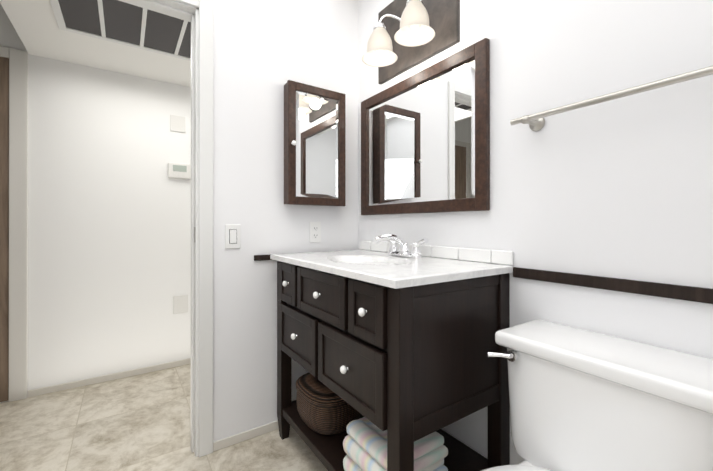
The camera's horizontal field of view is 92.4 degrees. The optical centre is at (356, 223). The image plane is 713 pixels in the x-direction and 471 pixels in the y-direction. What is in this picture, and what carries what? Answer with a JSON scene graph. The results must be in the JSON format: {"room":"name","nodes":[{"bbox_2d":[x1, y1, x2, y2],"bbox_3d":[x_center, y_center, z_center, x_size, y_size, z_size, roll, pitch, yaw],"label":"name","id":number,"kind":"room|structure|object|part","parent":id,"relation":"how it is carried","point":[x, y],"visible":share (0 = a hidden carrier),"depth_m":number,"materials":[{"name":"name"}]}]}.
{"room":"bathroom","nodes":[
{"label":"bathroom","id":0,"kind":"room"},
{"bbox_2d":[0,3,190,402],"bbox_3d":[-1.495,-0.169,2.482,4.240,2.440,0.120,0,0,-34],"label":"wall","id":1,"kind":"structure","parent":0,"point":[109,239],"depth_m":2.28,"materials":[{"name":"white paint"}]},
{"bbox_2d":[0,46,27,401],"bbox_3d":[-2.349,0.005,1.776,0.925,2.090,0.090,0,0,-34],"label":"door frame","id":2,"kind":"structure","parent":1,"relation":"attached to","point":[13,224],"depth_m":2.03,"materials":[{"name":"white paint"}]},
{"bbox_2d":[28,358,190,397],"bbox_3d":[-0.896,1.031,2.808,2.639,0.042,0.010,0,0,-34],"label":"baseboard","id":3,"kind":"structure","parent":1,"relation":"attached to","point":[55,388],"depth_m":2.28,"materials":[{"name":"white paint"}]},
{"bbox_2d":[170,115,184,132],"bbox_3d":[-1.319,-0.739,2.526,0.100,0.120,0.006,0,0,-34],"label":"switch plate","id":4,"kind":"object","parent":1,"relation":"attached to","point":[177,123],"depth_m":2.52,"materials":[{"name":"white plastic"}]},
{"bbox_2d":[168,163,190,178],"bbox_3d":[-1.292,-0.389,2.530,0.180,0.110,0.028,0,0,-34],"label":"thermostat","id":5,"kind":"object","parent":1,"relation":"attached to","point":[179,171],"visible":0.77,"depth_m":2.51,"materials":[{"name":"white plastic"}]},
{"bbox_2d":[173,295,187,313],"bbox_3d":[-1.303,0.597,2.535,0.100,0.130,0.006,0,0,-34],"label":"switch plate","id":6,"kind":"object","parent":1,"relation":"attached to","point":[180,303],"depth_m":2.53,"materials":[{"name":"white plastic"}]},
{"bbox_2d":[0,0,190,86],"bbox_3d":[-0.608,-1.209,2.391,2.636,0.360,1.030,0,0,-34],"label":"ceiling","id":7,"kind":"structure","parent":0,"point":[40,33],"depth_m":2.03,"materials":[{"name":"white paint"}]},
{"bbox_2d":[50,0,190,60],"bbox_3d":[-1.060,-1.023,1.824,0.860,0.012,0.500,0,0,-34],"label":"ceiling vent","id":8,"kind":"object","parent":7,"relation":"in","point":[122,23],"visible":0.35,"depth_m":1.77,"materials":[{"name":"grey metal"}]},
{"bbox_2d":[0,364,327,470],"bbox_3d":[-0.458,1.074,0.924,4.270,0.050,4.120,0,0,-34],"label":"floor","id":9,"kind":"structure","parent":0,"point":[140,422],"depth_m":1.69,"materials":[{"name":"tile"}]},
{"bbox_2d":[270,241,513,470],"bbox_3d":[0.067,0.574,1.456,0.558,0.952,0.946,0,0,-34],"label":"bathroom vanity","id":10,"kind":"object","parent":9,"relation":"on","point":[406,368],"depth_m":1.14,"materials":[{"name":"brown wood"}]},
{"bbox_2d":[296,373,361,434],"bbox_3d":[-0.128,0.798,1.583,0.269,0.189,0.322,0,0,-34],"label":"basket","id":11,"kind":"object","parent":10,"relation":"on","point":[322,409],"visible":0.62,"depth_m":1.45,"materials":[{"name":"wicker"}]},
{"bbox_3d":[0.068,0.176,1.458,0.555,0.157,0.946,0,0,-34],"label":"bathroom vanity top","id":12,"kind":"part","parent":10,"relation":"part of","materials":[{"name":"white stone"}]},
{"bbox_2d":[343,417,447,470],"bbox_3d":[0.128,0.801,1.195,0.272,0.182,0.272,0,0,-34],"label":"towel","id":13,"kind":"object","parent":10,"relation":"on","point":[365,444],"visible":0.56,"depth_m":1.14,"materials":[{"name":"white fabric"}]},
{"bbox_2d":[374,234,427,257],"bbox_3d":[0.163,0.097,1.534,0.202,0.104,0.304,0,0,-34],"label":"faucet","id":14,"kind":"object","parent":10,"relation":"on","point":[404,249],"visible":1,"depth_m":1.53,"materials":[{"name":"silver metal"}]},
{"bbox_2d":[481,319,712,470],"bbox_3d":[0.442,0.682,0.750,0.719,0.733,0.480,0,0,-34],"label":"toilet","id":15,"kind":"object","parent":9,"relation":"on","point":[582,400],"visible":1,"depth_m":0.81,"materials":[{"name":"white ceramic"}]},
{"bbox_2d":[198,0,357,455],"bbox_3d":[-1.264,-0.171,1.250,3.000,2.440,0.120,0,0,-34],"label":"wall","id":16,"kind":"structure","parent":0,"point":[264,51],"depth_m":1.71,"materials":[{"name":"white paint"}]},
{"bbox_2d":[118,0,212,456],"bbox_3d":[-1.031,0.007,1.407,0.802,2.085,0.152,0,0,-34],"label":"door frame","id":17,"kind":"structure","parent":16,"relation":"attached to","point":[198,14],"depth_m":1.55,"materials":[{"name":"white paint"}]},
{"bbox_2d":[225,224,240,248],"bbox_3d":[-0.588,0.060,1.628,0.072,0.116,0.011,0,0,-34],"label":"rocker light switch","id":18,"kind":"object","parent":16,"relation":"attached to","point":[232,236],"visible":1,"depth_m":1.62,"materials":[{"name":"white plastic"}]},
{"bbox_2d":[213,420,278,451],"bbox_3d":[-0.336,1.029,1.796,0.788,0.042,0.013,0,0,-34],"label":"baseboard","id":19,"kind":"structure","parent":16,"relation":"attached to","point":[242,436],"depth_m":1.65,"materials":[{"name":"white paint"}]},
{"bbox_2d":[284,80,344,205],"bbox_3d":[-0.212,-0.411,1.829,0.340,0.627,0.100,0,0,-34],"label":"mirrored medicine cabinet","id":20,"kind":"object","parent":16,"relation":"attached to","point":[314,145],"visible":1,"depth_m":1.80,"materials":[{"name":"brown wood"}]},
{"bbox_2d":[309,222,320,242],"bbox_3d":[-0.226,0.045,1.874,0.070,0.114,0.009,0,0,-34],"label":"duplex electrical outlet","id":21,"kind":"object","parent":16,"relation":"attached to","point":[314,232],"visible":1,"depth_m":1.87,"materials":[{"name":"white plastic"}]},
{"bbox_2d":[254,254,712,303],"bbox_3d":[0.481,0.171,0.789,0.626,0.035,2.600,0,0,-34],"label":"trim","id":22,"kind":"structure","parent":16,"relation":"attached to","point":[690,293],"depth_m":0.95,"materials":[{"name":"brown wood"}]},
{"bbox_2d":[358,0,712,464],"bbox_3d":[0.780,-0.171,0.992,0.146,2.440,2.840,0,0,-34],"label":"wall","id":23,"kind":"structure","parent":0,"point":[621,188],"depth_m":1.09,"materials":[{"name":"white paint"}]},
{"bbox_2d":[362,0,459,84],"bbox_3d":[0.186,-0.948,1.575,0.234,0.385,0.530,0,0,-34],"label":"sconce","id":24,"kind":"object","parent":23,"relation":"attached to","point":[405,35],"visible":1,"depth_m":1.54,"materials":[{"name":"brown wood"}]},
{"bbox_3d":[0.267,-0.377,1.642,0.025,0.655,0.830,0,0,-34],"label":"mirror","id":25,"kind":"part","parent":23,"relation":"part of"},
{"bbox_2d":[510,65,712,130],"bbox_3d":[0.699,-0.339,0.952,0.083,0.052,0.536,0,0,-34],"label":"bar","id":26,"kind":"object","parent":23,"relation":"attached to","point":[535,121],"visible":1,"depth_m":0.92,"materials":[{"name":"silver metal"}]}
]}

